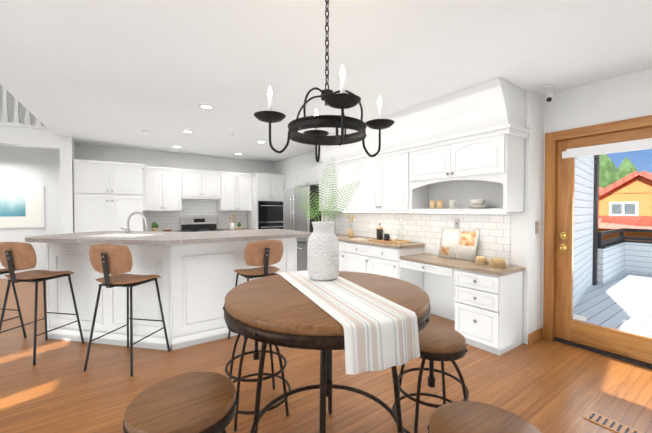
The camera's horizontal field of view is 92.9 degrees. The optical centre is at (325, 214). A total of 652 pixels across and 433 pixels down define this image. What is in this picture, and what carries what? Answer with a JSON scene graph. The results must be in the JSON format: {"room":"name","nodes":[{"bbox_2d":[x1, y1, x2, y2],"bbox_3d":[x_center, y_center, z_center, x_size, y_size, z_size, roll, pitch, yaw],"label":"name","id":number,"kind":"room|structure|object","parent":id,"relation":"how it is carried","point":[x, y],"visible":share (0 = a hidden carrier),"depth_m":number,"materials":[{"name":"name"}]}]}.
{"room":"kitchen","nodes":[
{"label":"kitchen","id":0,"kind":"room"},
{"bbox_2d":[0,125,59,149],"bbox_3d":[-5.604,-1.202,4.216,3.040,0.270,0.230,-1,1,-35],"label":"header beam","id":1,"kind":"structure","parent":0,"point":[27,137],"depth_m":4.79,"materials":[{"name":"paint"}]},
{"bbox_2d":[0,87,48,129],"bbox_3d":[-5.612,-1.806,4.200,3.020,0.940,0.290,-1,1,-35],"label":"balusters","id":2,"kind":"object","parent":1,"relation":"on","point":[16,120],"visible":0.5,"depth_m":4.76,"materials":[{"name":"white wood"}]},
{"bbox_2d":[0,84,60,278],"bbox_3d":[-6.701,-1.344,5.917,3.190,5.200,0.180,-1,1,-35],"label":"wall","id":3,"kind":"structure","parent":0,"point":[25,166],"depth_m":6.32,"materials":[{"name":"paint"}]},
{"bbox_2d":[0,185,44,227],"bbox_3d":[-6.242,-0.163,6.125,1.000,0.850,0.035,-1,1,-35],"label":"framed art","id":4,"kind":"object","parent":3,"relation":"attached to","point":[21,206],"visible":0.96,"depth_m":6.21,"materials":[{"name":"white paper"}]},
{"bbox_2d":[60,136,74,233],"bbox_3d":[-4.817,-0.019,5.894,0.150,2.550,2.050,-1,1,-35],"label":"wall","id":5,"kind":"structure","parent":0,"point":[67,150],"depth_m":5.05,"materials":[{"name":"paint"}]},
{"bbox_2d":[75,144,273,173],"bbox_3d":[-2.969,-0.034,6.837,4.260,2.550,0.180,-1,1,-35],"label":"wall","id":6,"kind":"structure","parent":0,"point":[146,157],"depth_m":6.49,"materials":[{"name":"paint"}]},
{"bbox_2d":[145,167,184,210],"bbox_3d":[-3.298,-0.510,6.266,0.772,0.860,0.335,-1,1,-35],"label":"upper cabinet","id":7,"kind":"object","parent":6,"relation":"attached to","point":[164,186],"depth_m":6.13,"materials":[{"name":"white wood"}]},
{"bbox_2d":[143,199,246,230],"bbox_3d":[-2.811,-0.024,6.831,2.208,0.710,0.009,-1,1,-35],"label":"wall tile","id":8,"kind":"structure","parent":6,"relation":"attached to","point":[163,220],"depth_m":6.77,"materials":[{"name":"white tile"}]},
{"bbox_2d":[185,169,220,198],"bbox_3d":[-2.714,-0.662,6.671,0.780,0.570,0.335,-1,1,-35],"label":"upper cabinet","id":9,"kind":"object","parent":6,"relation":"attached to","point":[198,184],"depth_m":6.54,"materials":[{"name":"white wood"}]},
{"bbox_2d":[213,171,252,210],"bbox_3d":[-2.125,-0.523,7.085,0.784,0.860,0.335,-1,1,-35],"label":"upper cabinet","id":10,"kind":"object","parent":6,"relation":"attached to","point":[236,187],"depth_m":6.96,"materials":[{"name":"white wood"}]},
{"bbox_2d":[221,227,252,230],"bbox_3d":[-2.022,0.348,7.007,0.720,0.040,0.604,-1,1,-35],"label":"countertop","id":11,"kind":"structure","parent":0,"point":[248,228],"depth_m":6.96,"materials":[{"name":"beige stone"}]},
{"bbox_2d":[229,214,240,229],"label":"utensil holder","id":12,"kind":"object","parent":11,"relation":"on","point":[232,225],"depth_m":6.89,"materials":[{"name":"white ceramic"}]},
{"bbox_2d":[0,278,651,432],"bbox_3d":[-1.882,1.358,2.752,7.820,0.100,11.400,-1,1,-35],"label":"floor","id":13,"kind":"structure","parent":0,"point":[543,385],"depth_m":2.41,"materials":[{"name":"brown wood"}]},
{"bbox_2d":[0,268,26,337],"bbox_3d":[-3.440,0.767,3.070,0.468,1.074,0.496,0,1,10],"label":"bar stool","id":14,"kind":"object","parent":13,"relation":"on","point":[4,271],"visible":0.67,"depth_m":3.23,"materials":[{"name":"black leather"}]},
{"bbox_2d":[0,242,83,365],"bbox_3d":[-2.724,0.769,2.935,0.468,1.074,0.496,0,1,10],"label":"bar stool","id":15,"kind":"object","parent":13,"relation":"on","point":[17,256],"visible":1,"depth_m":2.76,"materials":[{"name":"brown wood"}]},
{"bbox_2d":[73,159,144,232],"bbox_3d":[-3.945,0.165,5.662,0.990,2.190,0.604,-1,1,-35],"label":"tall cabinet","id":16,"kind":"object","parent":13,"relation":"on","point":[110,196],"depth_m":5.38,"materials":[{"name":"white wood"}]},
{"bbox_2d":[84,244,169,376],"bbox_3d":[-1.764,0.772,2.758,0.468,1.074,0.496,0,1,10],"label":"bar stool","id":17,"kind":"object","parent":13,"relation":"on","point":[106,260],"visible":1,"depth_m":2.58,"materials":[{"name":"brown wood"}]},
{"bbox_2d":[46,236,300,349],"bbox_3d":[-1.790,0.770,3.715,2.419,1.045,1.578,-1,1,-35],"label":"kitchen island","id":18,"kind":"object","parent":13,"relation":"on","point":[196,281],"depth_m":3.14,"materials":[{"name":"white wood"}]},
{"bbox_2d":[25,228,311,251],"bbox_3d":[-1.719,0.230,3.572,2.632,0.040,1.828,-1,1,-35],"label":"island countertop","id":19,"kind":"structure","parent":18,"relation":"on","point":[82,241],"depth_m":3.17,"materials":[{"name":"beige stone"}]},
{"bbox_2d":[151,222,157,230],"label":"potted plant","id":20,"kind":"object","parent":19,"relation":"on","point":[154,226],"depth_m":5.98,"materials":[{"name":"green plant"}]},
{"bbox_2d":[123,372,238,432],"bbox_3d":[-0.528,1.004,1.154,0.484,0.660,0.484,-1,1,-35],"label":"stool","id":21,"kind":"object","parent":13,"relation":"on","point":[199,402],"visible":1,"depth_m":1.10,"materials":[{"name":"brown wood"}]},
{"bbox_2d":[179,217,223,231],"bbox_3d":[-2.618,0.650,6.555,0.768,1.190,0.672,-1,1,-35],"label":"range","id":22,"kind":"object","parent":13,"relation":"on","point":[192,224],"visible":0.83,"depth_m":6.69,"materials":[{"name":"silver metal"}]},
{"bbox_2d":[228,240,282,352],"bbox_3d":[-0.702,0.772,3.183,0.468,1.059,0.496,-1,1,-35],"label":"bar stool","id":23,"kind":"object","parent":13,"relation":"on","point":[264,253],"visible":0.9,"depth_m":3.00,"materials":[{"name":"brown wood"}]},
{"bbox_2d":[225,324,290,431],"bbox_3d":[-0.473,0.993,2.107,0.466,0.650,0.466,-1,1,-35],"label":"stool","id":24,"kind":"object","parent":13,"relation":"on","point":[256,352],"visible":0.5,"depth_m":2.03,"materials":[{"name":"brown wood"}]},
{"bbox_2d":[247,172,284,228],"bbox_3d":[-1.430,0.137,7.410,0.716,2.190,0.614,-1,1,-35],"label":"tall cabinet","id":25,"kind":"object","parent":13,"relation":"on","point":[267,213],"depth_m":7.12,"materials":[{"name":"white wood"}]},
{"bbox_2d":[283,186,320,270],"bbox_3d":[-0.379,0.367,5.962,0.631,1.777,0.920,-1,1,-35],"label":"fridge","id":26,"kind":"object","parent":13,"relation":"on","point":[294,219],"visible":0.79,"depth_m":5.63,"materials":[{"name":"silver metal"}]},
{"bbox_2d":[223,271,429,432],"bbox_3d":[0.006,0.861,1.646,1.038,0.930,1.038,-1,1,-35],"label":"pub table","id":27,"kind":"object","parent":13,"relation":"on","point":[278,310],"visible":0.77,"depth_m":1.38,"materials":[{"name":"brown wood"}]},
{"bbox_2d":[278,270,419,374],"bbox_3d":[0.033,0.473,1.624,0.331,0.167,1.060,0,1,-22],"label":"table runner","id":28,"kind":"object","parent":27,"relation":"on","point":[380,333],"visible":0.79,"depth_m":1.21,"materials":[{"name":"fabric"}]},
{"bbox_2d":[308,221,338,280],"bbox_3d":[-0.016,0.213,1.877,0.192,0.342,0.192,-1,1,-35],"label":"vase","id":29,"kind":"object","parent":28,"relation":"on","point":[323,253],"visible":1,"depth_m":1.80,"materials":[{"name":"white ceramic"}]},
{"bbox_2d":[294,157,360,221],"bbox_3d":[-0.027,-0.119,1.876,0.323,0.469,0.358,-1,1,-35],"label":"fern","id":30,"kind":"object","parent":29,"relation":"in","point":[325,202],"visible":0.96,"depth_m":1.86,"materials":[{"name":"green plant"}]},
{"bbox_2d":[338,240,340,270],"bbox_3d":[0.358,0.835,5.050,0.475,0.870,0.574,-1,1,-35],"label":"base cabinet","id":31,"kind":"object","parent":13,"relation":"on","point":[338,240],"depth_m":4.84,"materials":[{"name":"white wood"}]},
{"bbox_2d":[341,240,364,272],"bbox_3d":[0.644,0.842,4.641,0.475,0.870,0.634,-1,1,-35],"label":"base cabinet","id":32,"kind":"object","parent":13,"relation":"on","point":[352,253],"depth_m":4.58,"materials":[{"name":"white wood"}]},
{"bbox_2d":[365,244,424,288],"bbox_3d":[0.931,0.849,4.229,0.475,0.870,0.577,-1,1,-35],"label":"base cabinet","id":33,"kind":"object","parent":13,"relation":"on","point":[380,259],"depth_m":4.01,"materials":[{"name":"white wood"}]},
{"bbox_2d":[334,232,424,247],"bbox_3d":[0.544,0.385,4.777,0.473,0.040,1.980,-1,1,-35],"label":"countertop","id":34,"kind":"structure","parent":33,"relation":"on","point":[360,240],"depth_m":4.21,"materials":[{"name":"brown stone"}]},
{"bbox_2d":[347,213,353,236],"bbox_3d":[0.403,0.162,5.058,0.103,0.394,0.158,-1,1,-35],"label":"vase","id":35,"kind":"object","parent":34,"relation":"on","point":[350,233],"visible":1,"depth_m":5.03,"materials":[{"name":"yellow ceramic"}]},
{"bbox_2d":[368,219,409,243],"bbox_3d":[0.861,0.214,4.306,0.260,0.314,0.540,-1,1,-35],"label":"tray","id":36,"kind":"object","parent":34,"relation":"on","point":[382,237],"visible":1,"depth_m":4.29,"materials":[{"name":"brown wood"}]},
{"bbox_2d":[392,324,468,432],"bbox_3d":[0.631,1.017,1.854,0.475,0.610,0.475,-1,1,-35],"label":"stool","id":37,"kind":"object","parent":13,"relation":"on","point":[442,344],"visible":0.65,"depth_m":1.75,"materials":[{"name":"brown wood"}]},
{"bbox_2d":[427,401,541,432],"bbox_3d":[0.532,1.026,1.016,0.466,0.620,0.466,-1,1,-35],"label":"stool","id":38,"kind":"object","parent":13,"relation":"on","point":[465,417],"visible":1,"depth_m":1.08,"materials":[{"name":"brown wood"}]},
{"bbox_2d":[453,268,522,355],"bbox_3d":[1.663,0.928,3.182,0.475,0.745,0.460,-1,1,-35],"label":"base cabinet","id":39,"kind":"object","parent":13,"relation":"on","point":[488,306],"depth_m":3.01,"materials":[{"name":"white wood"}]},
{"bbox_2d":[401,252,524,275],"bbox_3d":[1.460,0.533,3.467,0.473,0.035,1.210,-1,1,-35],"label":"countertop","id":40,"kind":"structure","parent":39,"relation":"on","point":[422,258],"depth_m":3.30,"materials":[{"name":"brown stone"}]},
{"bbox_2d":[438,228,478,260],"bbox_3d":[1.548,0.338,3.641,0.118,0.345,0.462,-1,1,-35],"label":"cookbook","id":41,"kind":"object","parent":40,"relation":"on","point":[461,244],"visible":0.98,"depth_m":3.62,"materials":[{"name":"white paper"}]},
{"bbox_2d":[475,256,485,263],"bbox_3d":[1.648,0.478,3.287,0.124,0.079,0.124,-1,1,-44],"label":"decorative basket","id":42,"kind":"object","parent":40,"relation":"on","point":[479,259],"depth_m":3.25,"materials":[{"name":"beige wicker"}]},
{"bbox_2d":[486,257,506,267],"bbox_3d":[1.730,0.473,3.118,0.152,0.092,0.152,-1,1,-44],"label":"decorative basket","id":43,"kind":"object","parent":40,"relation":"on","point":[498,262],"depth_m":3.07,"materials":[{"name":"beige wicker"}]},
{"bbox_2d":[583,410,641,432],"bbox_3d":[1.812,1.318,1.914,0.120,0.008,0.320,-1,1,-35],"label":"floor vent","id":44,"kind":"object","parent":13,"relation":"in","point":[606,422],"visible":1,"depth_m":1.95,"materials":[{"name":"brown wood"}]},
{"bbox_2d":[0,0,651,162],"bbox_3d":[-0.369,-1.395,2.897,5.120,0.300,9.580,-1,1,-35],"label":"ceiling","id":45,"kind":"structure","parent":0,"point":[116,73],"depth_m":2.44,"materials":[{"name":"paint"}]},
{"bbox_2d":[141,130,150,133],"bbox_3d":[-2.729,-1.257,4.691,0.130,0.033,0.130,-1,1,-44],"label":"smoke detector","id":46,"kind":"object","parent":45,"relation":"attached to","point":[146,131],"depth_m":4.66,"materials":[{"name":"white plastic"}]},
{"bbox_2d":[198,104,213,108],"bbox_3d":[-1.388,-1.252,3.591,0.168,0.007,0.168,0,1,28],"label":"recessed light","id":47,"kind":"object","parent":45,"relation":"in","point":[204,106],"depth_m":3.58,"materials":[{"name":"white plastic"}]},
{"bbox_2d":[254,0,394,161],"bbox_3d":[0.006,-0.768,1.620,0.577,0.909,0.577,1,1,32],"label":"chandelier","id":48,"kind":"object","parent":45,"relation":"hanging from","point":[341,99],"visible":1,"depth_m":1.55,"materials":[{"name":"metal"}]},
{"bbox_2d":[545,84,554,101],"bbox_3d":[2.149,-1.156,2.970,0.172,0.178,0.078,-1,1,-35],"label":"security camera","id":49,"kind":"object","parent":45,"relation":"attached to","point":[549,93],"visible":1,"depth_m":2.97,"materials":[{"name":"white plastic"}]},
{"bbox_2d":[274,150,510,320],"bbox_3d":[0.378,-0.014,5.606,0.180,2.550,5.670,-1,1,-35],"label":"wall","id":50,"kind":"structure","parent":0,"point":[439,290],"depth_m":4.03,"materials":[{"name":"paint"}]},
{"bbox_2d":[293,168,304,186],"bbox_3d":[-0.354,-0.754,6.219,0.275,0.370,0.527,-1,1,-35],"label":"upper cabinet","id":51,"kind":"object","parent":50,"relation":"attached to","point":[300,172],"depth_m":6.21,"materials":[{"name":"white wood"}]},
{"bbox_2d":[305,164,316,185],"bbox_3d":[-0.114,-0.749,5.875,0.275,0.370,0.527,-1,1,-35],"label":"upper cabinet","id":52,"kind":"object","parent":50,"relation":"attached to","point":[310,171],"depth_m":5.87,"materials":[{"name":"white wood"}]},
{"bbox_2d":[317,162,332,211],"bbox_3d":[0.180,-0.481,5.371,0.375,0.832,0.565,-1,1,-35],"label":"upper cabinet","id":53,"kind":"object","parent":50,"relation":"attached to","point":[320,167],"depth_m":5.33,"materials":[{"name":"white wood"}]},
{"bbox_2d":[333,158,352,211],"bbox_3d":[0.453,-0.464,4.979,0.375,0.810,0.608,-1,1,-35],"label":"upper cabinet","id":54,"kind":"object","parent":50,"relation":"attached to","point":[343,169],"depth_m":4.90,"materials":[{"name":"white wood"}]},
{"bbox_2d":[353,153,372,211],"bbox_3d":[0.740,-0.457,4.569,0.375,0.810,0.609,-1,1,-35],"label":"upper cabinet","id":55,"kind":"object","parent":50,"relation":"attached to","point":[362,165],"depth_m":4.52,"materials":[{"name":"white wood"}]},
{"bbox_2d":[373,146,428,211],"bbox_3d":[1.014,-0.451,4.176,0.375,0.810,0.565,-1,1,-35],"label":"upper cabinet","id":56,"kind":"object","parent":50,"relation":"attached to","point":[391,193],"depth_m":4.02,"materials":[{"name":"white wood"}]},
{"bbox_2d":[430,200,434,208],"bbox_3d":[1.308,-0.125,3.783,0.073,0.100,0.073,1,1,43],"label":"glass","id":57,"kind":"object","parent":56,"relation":"in","point":[432,203],"depth_m":3.75,"materials":[{"name":"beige glass"}]},
{"bbox_2d":[435,200,442,208],"bbox_3d":[1.365,-0.124,3.701,0.073,0.100,0.073,1,1,43],"label":"glass","id":58,"kind":"object","parent":56,"relation":"in","point":[439,202],"depth_m":3.67,"materials":[{"name":"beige glass"}]},
{"bbox_2d":[449,200,455,208],"bbox_3d":[1.457,-0.122,3.570,0.073,0.100,0.073,1,1,43],"label":"glass","id":59,"kind":"object","parent":56,"relation":"in","point":[452,204],"depth_m":3.54,"materials":[{"name":"white ceramic"}]},
{"bbox_2d":[335,211,510,264],"bbox_3d":[1.050,0.224,4.481,0.009,0.550,3.047,-1,1,-35],"label":"wall tile","id":60,"kind":"structure","parent":50,"relation":"attached to","point":[494,229],"depth_m":4.03,"materials":[{"name":"white tile"}]},
{"bbox_2d":[433,222,437,230],"bbox_3d":[1.400,0.148,3.962,0.008,0.116,0.070,-1,1,-35],"label":"outlet","id":61,"kind":"object","parent":50,"relation":"attached to","point":[435,224],"depth_m":3.96,"materials":[{"name":"white plastic"}]},
{"bbox_2d":[454,218,459,227],"bbox_3d":[1.571,0.102,3.714,0.014,0.116,0.070,-1,1,-35],"label":"outlet","id":62,"kind":"object","parent":50,"relation":"attached to","point":[456,224],"depth_m":3.71,"materials":[{"name":"white plastic"}]},
{"bbox_2d":[405,124,524,183],"bbox_3d":[1.506,-0.622,3.468,0.375,0.445,1.150,-1,1,-35],"label":"upper cabinet","id":63,"kind":"object","parent":50,"relation":"attached to","point":[463,170],"depth_m":3.19,"materials":[{"name":"white wood"}]},
{"bbox_2d":[467,199,493,208],"bbox_3d":[1.640,-0.116,3.308,0.274,0.096,0.274,-1,1,-35],"label":"plate","id":64,"kind":"object","parent":63,"relation":"in","point":[477,203],"visible":1,"depth_m":3.25,"materials":[{"name":"white ceramic"}]},
{"bbox_2d":[317,77,525,163],"bbox_3d":[0.892,-1.063,4.222,0.538,0.403,3.100,-1,1,-35],"label":"soffit","id":65,"kind":"structure","parent":0,"point":[496,102],"depth_m":3.33,"materials":[{"name":"paint"}]},
{"bbox_2d":[510,89,543,343],"bbox_3d":[2.181,0.024,3.304,0.500,2.550,0.170,-1,1,-35],"label":"wall","id":66,"kind":"structure","parent":0,"point":[526,247],"depth_m":3.15,"materials":[{"name":"paint"}]},
{"bbox_2d":[528,327,542,344],"bbox_3d":[2.164,1.250,3.199,0.327,0.100,0.013,-1,1,-35],"label":"baseboard","id":67,"kind":"structure","parent":66,"relation":"attached to","point":[536,335],"depth_m":3.18,"materials":[{"name":"brown wood"}]},
{"bbox_2d":[535,222,538,232],"bbox_3d":[2.176,0.130,3.190,0.070,0.120,0.014,-1,1,-35],"label":"light switch","id":68,"kind":"object","parent":66,"relation":"attached to","point":[536,223],"depth_m":3.18,"materials":[{"name":"white plastic"}]},
{"bbox_2d":[541,68,651,327],"bbox_3d":[3.384,0.047,1.869,0.170,2.550,3.560,-1,1,-35],"label":"wall","id":69,"kind":"structure","parent":0,"point":[624,97],"depth_m":2.90,"materials":[{"name":"paint"}]},
{"bbox_2d":[543,115,651,368],"bbox_3d":[2.707,0.231,2.839,0.213,2.150,1.160,-1,1,-35],"label":"door frame","id":70,"kind":"structure","parent":69,"relation":"attached to","point":[568,327],"depth_m":3.12,"materials":[{"name":"brown wood"}]},
{"label":"outside","id":71,"kind":"structure","parent":0,"visible":0},
{"bbox_2d":[573,154,651,337],"bbox_3d":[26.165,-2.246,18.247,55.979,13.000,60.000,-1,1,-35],"label":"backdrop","id":72,"kind":"structure","parent":71,"point":[635,192],"depth_m":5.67,"materials":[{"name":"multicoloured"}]}
]}

